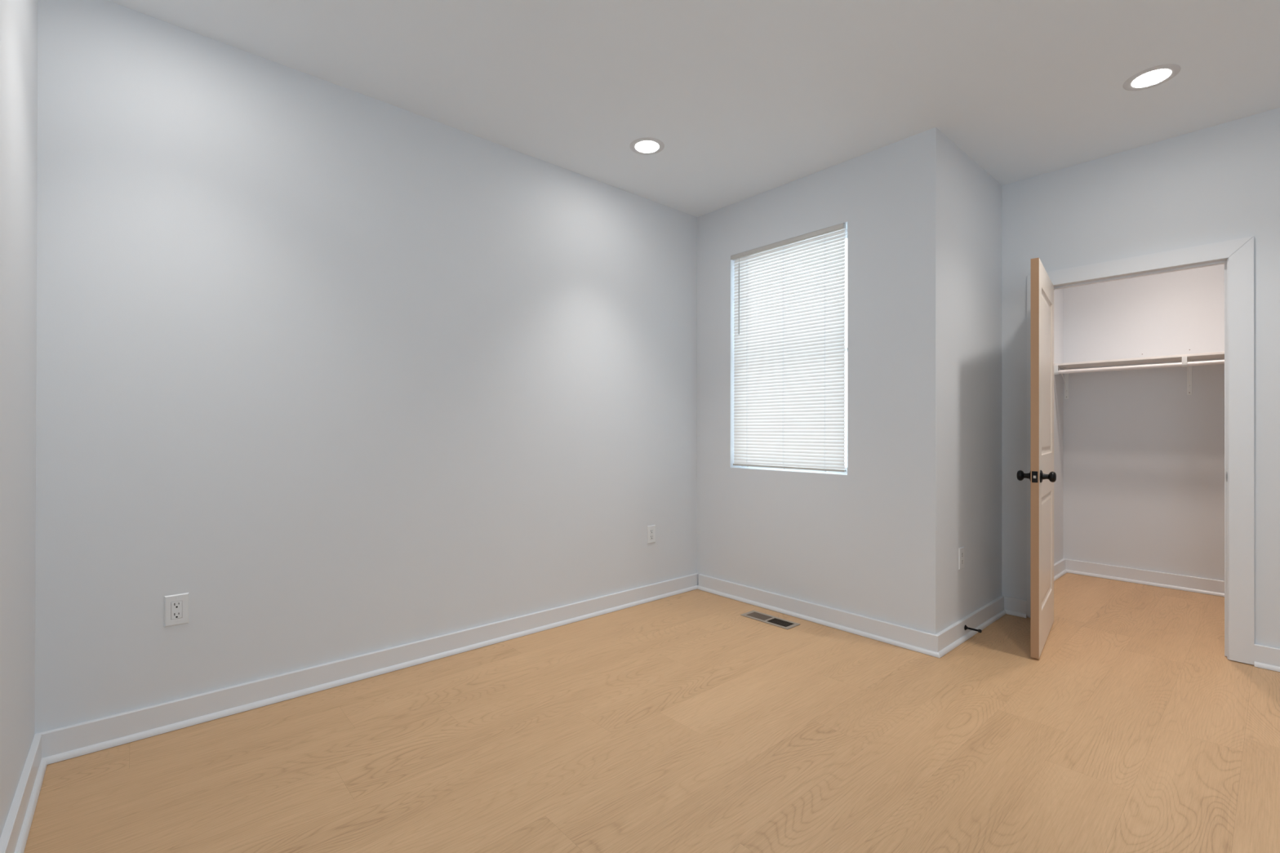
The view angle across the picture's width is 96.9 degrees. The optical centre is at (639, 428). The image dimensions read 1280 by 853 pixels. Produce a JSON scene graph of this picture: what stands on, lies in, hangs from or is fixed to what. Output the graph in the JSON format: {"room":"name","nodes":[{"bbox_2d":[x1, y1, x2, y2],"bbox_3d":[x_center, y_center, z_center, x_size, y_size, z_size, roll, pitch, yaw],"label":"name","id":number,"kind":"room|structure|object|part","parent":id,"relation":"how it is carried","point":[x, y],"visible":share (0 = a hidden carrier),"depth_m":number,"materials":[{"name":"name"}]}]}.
{"room":"empty bedroom","nodes":[
{"label":"empty bedroom","id":0,"kind":"room"},
{"bbox_2d":[0,0,37,837],"bbox_3d":[-0.768,-0.209,0.384,0.120,2.743,4.134,0,0,-42],"label":"wall","id":1,"kind":"structure","parent":0,"point":[18,18],"depth_m":1.65,"materials":[{"name":"white paint"}]},
{"bbox_2d":[35,0,697,733],"bbox_3d":[-0.846,-0.203,3.158,3.686,2.743,0.120,0,0,-42],"label":"wall","id":2,"kind":"structure","parent":0,"point":[340,372],"depth_m":2.52,"materials":[{"name":"white paint"}]},
{"bbox_2d":[164,592,188,626],"bbox_3d":[-1.810,0.707,2.217,0.075,0.120,0.007,0,0,-42],"label":"wall outlet","id":3,"kind":"object","parent":2,"relation":"attached to","point":[176,606],"visible":1,"depth_m":2.21,"materials":[{"name":"white plastic"}]},
{"bbox_2d":[171,600,182,619],"bbox_3d":[-1.810,0.707,2.217,0.033,0.067,0.006,0,0,-42],"label":"receptacle","id":4,"kind":"object","parent":3,"relation":"attached to","point":[176,606],"depth_m":2.22,"materials":[{"name":"white plastic"}]},
{"bbox_2d":[0,573,1027,852],"bbox_3d":[0.889,1.116,1.934,4.424,0.107,4.013,0,0,-42],"label":"baseboard","id":5,"kind":"structure","parent":2,"relation":"attached to","point":[62,744],"depth_m":2.74,"materials":[{"name":"white paint"}]},
{"bbox_2d":[647,524,655,543],"bbox_3d":[0.079,0.722,3.893,0.075,0.120,0.007,0,0,-42],"label":"wall outlet","id":6,"kind":"object","parent":2,"relation":"attached to","point":[651,529],"visible":1,"depth_m":3.89,"materials":[{"name":"white plastic"}]},
{"bbox_2d":[649,528,653,539],"bbox_3d":[0.079,0.722,3.893,0.033,0.067,0.006,0,0,-42],"label":"receptacle","id":7,"kind":"object","parent":6,"relation":"attached to","point":[651,531],"depth_m":3.89,"materials":[{"name":"white plastic"}]},
{"bbox_2d":[23,573,1279,852],"bbox_3d":[1.462,1.232,2.442,6.258,0.120,4.214,0,0,-42],"label":"floor","id":8,"kind":"structure","parent":0,"point":[684,722],"depth_m":2.05,"materials":[{"name":"brown wood"}]},
{"bbox_2d":[740,610,799,629],"bbox_3d":[0.796,1.171,3.485,0.134,0.004,0.346,0,0,-42],"label":"floor vent","id":9,"kind":"object","parent":8,"relation":"in","point":[765,618],"visible":1,"depth_m":3.47,"materials":[{"name":"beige metal"}]},
{"bbox_2d":[107,0,1279,278],"bbox_3d":[1.486,-1.631,2.466,6.248,0.120,4.254,0,0,-42],"label":"ceiling","id":10,"kind":"structure","parent":0,"point":[744,99],"depth_m":2.50,"materials":[{"name":"white paint"}]},
{"bbox_2d":[629,137,664,155],"bbox_3d":[0.039,-1.569,3.157,0.193,0.006,0.193,0,0,-42],"label":"recessed light","id":11,"kind":"object","parent":10,"relation":"in","point":[646,145],"visible":1,"depth_m":3.15,"materials":[{"name":"white plastic"}]},
{"bbox_2d":[1122,63,1181,90],"bbox_3d":[2.284,-1.567,2.536,0.193,0.006,0.193,0,0,-42],"label":"recessed light","id":12,"kind":"object","parent":10,"relation":"in","point":[1154,76],"visible":1,"depth_m":2.53,"materials":[{"name":"white plastic"}]},
{"bbox_2d":[697,127,1001,634],"bbox_3d":[1.375,-0.197,3.927,1.059,2.743,1.678,0,0,-42],"label":"wall","id":13,"kind":"structure","parent":0,"point":[881,540],"depth_m":3.27,"materials":[{"name":"white paint"}]},
{"bbox_2d":[732,229,847,475],"bbox_3d":[0.994,-0.470,3.705,0.189,1.486,0.872,0,0,-42],"label":"window","id":14,"kind":"structure","parent":13,"relation":"in","point":[845,473],"depth_m":3.67,"materials":[{"name":"white plastic"}]},
{"bbox_2d":[730,222,845,471],"bbox_3d":[0.927,-0.476,3.661,0.037,1.471,0.846,0,0,-42],"label":"window blind","id":15,"kind":"object","parent":14,"relation":"attached to","point":[789,396],"visible":1,"depth_m":3.63,"materials":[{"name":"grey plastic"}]},
{"bbox_3d":[0.739,-0.462,3.881,0.027,1.443,0.012,0,0,-42],"label":"ladder cord","id":16,"kind":"part","parent":15,"relation":"part of","materials":[{"name":"white fabric"}]},
{"bbox_3d":[0.932,-0.462,3.663,0.027,1.443,0.012,0,0,-42],"label":"ladder cord","id":17,"kind":"part","parent":15,"relation":"part of","materials":[{"name":"white fabric"}]},
{"bbox_3d":[0.934,0.247,3.659,0.022,0.014,0.835,0,0,-42],"label":"rail","id":18,"kind":"part","parent":15,"relation":"part of","materials":[{"name":"grey plastic"}]},
{"bbox_3d":[1.127,-0.462,3.443,0.027,1.443,0.012,0,0,-42],"label":"ladder cord","id":19,"kind":"part","parent":15,"relation":"part of","materials":[{"name":"white fabric"}]},
{"bbox_3d":[0.968,0.271,3.682,0.124,0.004,0.872,0,0,-42],"label":"sill","id":20,"kind":"part","parent":14,"relation":"part of","materials":[{"name":"white paint"}]},
{"bbox_3d":[1.052,-0.835,3.757,0.028,0.718,0.836,0,0,-42],"label":"sash","id":21,"kind":"part","parent":14,"relation":"part of","materials":[{"name":"white plastic"}]},
{"bbox_3d":[1.028,-0.120,3.736,0.028,0.752,0.836,0,0,-42],"label":"sash","id":22,"kind":"part","parent":14,"relation":"part of","materials":[{"name":"white plastic"}]},
{"bbox_2d":[958,546,964,569],"bbox_3d":[1.802,0.724,3.178,0.075,0.120,0.007,0,0,-42],"label":"wall outlet","id":23,"kind":"object","parent":13,"relation":"attached to","point":[961,550],"visible":1,"depth_m":3.17,"materials":[{"name":"white plastic"}]},
{"bbox_2d":[960,551,963,564],"bbox_3d":[1.802,0.724,3.178,0.033,0.067,0.006,0,0,-42],"label":"receptacle","id":24,"kind":"object","parent":23,"relation":"attached to","point":[962,553],"depth_m":3.17,"materials":[{"name":"white plastic"}]},
{"bbox_2d":[964,625,982,632],"bbox_3d":[1.844,1.110,3.140,0.029,0.029,0.082,0,0,-42],"label":"door stop","id":25,"kind":"object","parent":13,"relation":"attached to","point":[966,627],"visible":1,"depth_m":3.14,"materials":[{"name":"black metal"}]},
{"bbox_3d":[1.844,1.110,3.141,0.011,0.011,0.057,0,0,-42],"label":"rod","id":26,"kind":"part","parent":25,"relation":"part of","materials":[{"name":"black metal"}]},
{"bbox_2d":[1053,288,1062,564],"bbox_3d":[2.921,-0.193,4.264,1.467,2.743,0.120,0,0,-42],"label":"wall","id":27,"kind":"structure","parent":0,"point":[1058,294],"depth_m":4.60,"materials":[{"name":"white paint"}]},
{"bbox_2d":[1053,364,1068,399],"bbox_3d":[3.399,-0.375,4.578,0.334,0.251,0.027,0,0,-42],"label":"shelf bracket","id":28,"kind":"object","parent":27,"relation":"attached to","point":[1055,367],"visible":0.94,"depth_m":4.68,"materials":[{"name":"white metal"}]},
{"bbox_3d":[3.523,-0.374,4.688,0.003,0.251,0.027,0,0,-42],"label":"wall plate","id":29,"kind":"part","parent":28,"relation":"part of","materials":[{"name":"white metal"}]},
{"bbox_2d":[1057,360,1224,373],"bbox_3d":[4.050,-0.449,3.622,0.029,0.029,2.339,0,0,-42],"label":"closet rod","id":30,"kind":"object","parent":28,"relation":"attached to","point":[1213,362],"visible":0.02,"depth_m":4.09,"materials":[{"name":"white metal"}]},
{"bbox_2d":[1001,107,1279,648],"bbox_3d":[3.107,-0.196,2.861,0.116,2.743,2.456,0,0,-42],"label":"wall","id":31,"kind":"structure","parent":0,"point":[1220,182],"depth_m":3.07,"materials":[{"name":"white paint"}]},
{"bbox_2d":[1016,257,1056,658],"bbox_3d":[2.249,0.149,3.165,0.168,2.030,0.772,0,0,41],"label":"door","id":32,"kind":"structure","parent":31,"relation":"in","point":[1042,476],"depth_m":2.94,"materials":[{"name":"beige paint"}]},
{"bbox_3d":[2.001,0.244,2.961,0.058,0.055,0.055,0,0,41],"label":"knob","id":33,"kind":"part","parent":32,"relation":"part of","materials":[{"name":"black metal"}]},
{"bbox_3d":[2.003,0.243,2.880,0.025,0.057,0.002,0,0,41],"label":"latch plate","id":34,"kind":"part","parent":32,"relation":"part of","materials":[{"name":"metal"}]},
{"bbox_3d":[2.084,0.244,2.890,0.058,0.055,0.055,0,0,41],"label":"knob","id":35,"kind":"part","parent":32,"relation":"part of","materials":[{"name":"black metal"}]},
{"bbox_2d":[1026,235,1254,665],"bbox_3d":[2.777,0.108,3.218,0.133,2.132,0.960,0,0,-42],"label":"trim","id":36,"kind":"structure","parent":31,"relation":"attached to","point":[1237,255],"depth_m":2.87,"materials":[{"name":"white paint"}]},
{"bbox_3d":[2.444,0.102,3.506,0.017,2.120,0.088,0,0,-42],"label":"casing leg","id":37,"kind":"part","parent":36,"relation":"part of","materials":[{"name":"white paint"}]},
{"bbox_3d":[3.023,0.106,2.854,0.017,2.130,0.088,0,0,-42],"label":"casing leg","id":38,"kind":"part","parent":36,"relation":"part of","materials":[{"name":"white paint"}]},
{"bbox_2d":[1253,644,1279,671],"bbox_3d":[1.824,1.115,0.905,4.391,0.107,1.233,0,0,-42],"label":"baseboard","id":39,"kind":"structure","parent":31,"relation":"attached to","point":[1266,657],"depth_m":2.78,"materials":[{"name":"white paint"}]},
{"bbox_3d":[1.811,1.156,0.906,4.373,0.022,1.215,0,0,-42],"label":"shoe moulding","id":40,"kind":"part","parent":39,"relation":"part of","materials":[{"name":"white paint"}]},
{"bbox_2d":[1062,263,1224,581],"bbox_3d":[4.330,-0.192,3.870,0.120,2.743,2.580,0,0,-42],"label":"wall","id":41,"kind":"structure","parent":0,"point":[1144,457],"depth_m":4.32,"materials":[{"name":"white paint"}]},
{"bbox_2d":[1053,558,1224,596],"bbox_3d":[3.742,1.124,3.347,1.446,0.107,2.340,0,0,-42],"label":"baseboard","id":42,"kind":"structure","parent":41,"relation":"attached to","point":[1180,582],"depth_m":4.32,"materials":[{"name":"white paint"}]},
{"bbox_2d":[1053,351,1224,368],"bbox_3d":[4.172,-0.509,3.730,0.305,0.016,2.340,0,0,-42],"label":"closet shelf","id":43,"kind":"object","parent":41,"relation":"attached to","point":[1216,354],"visible":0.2,"depth_m":4.17,"materials":[{"name":"white laminate"}]},
{"bbox_2d":[1182,355,1191,395],"bbox_3d":[3.885,-0.375,4.030,0.334,0.251,0.027,0,0,-42],"label":"shelf bracket","id":44,"kind":"object","parent":41,"relation":"attached to","point":[1184,359],"visible":1,"depth_m":4.13,"materials":[{"name":"white metal"}]},
{"bbox_3d":[4.008,-0.374,4.140,0.003,0.251,0.027,0,0,-42],"label":"wall plate","id":45,"kind":"part","parent":44,"relation":"part of","materials":[{"name":"white metal"}]}
]}

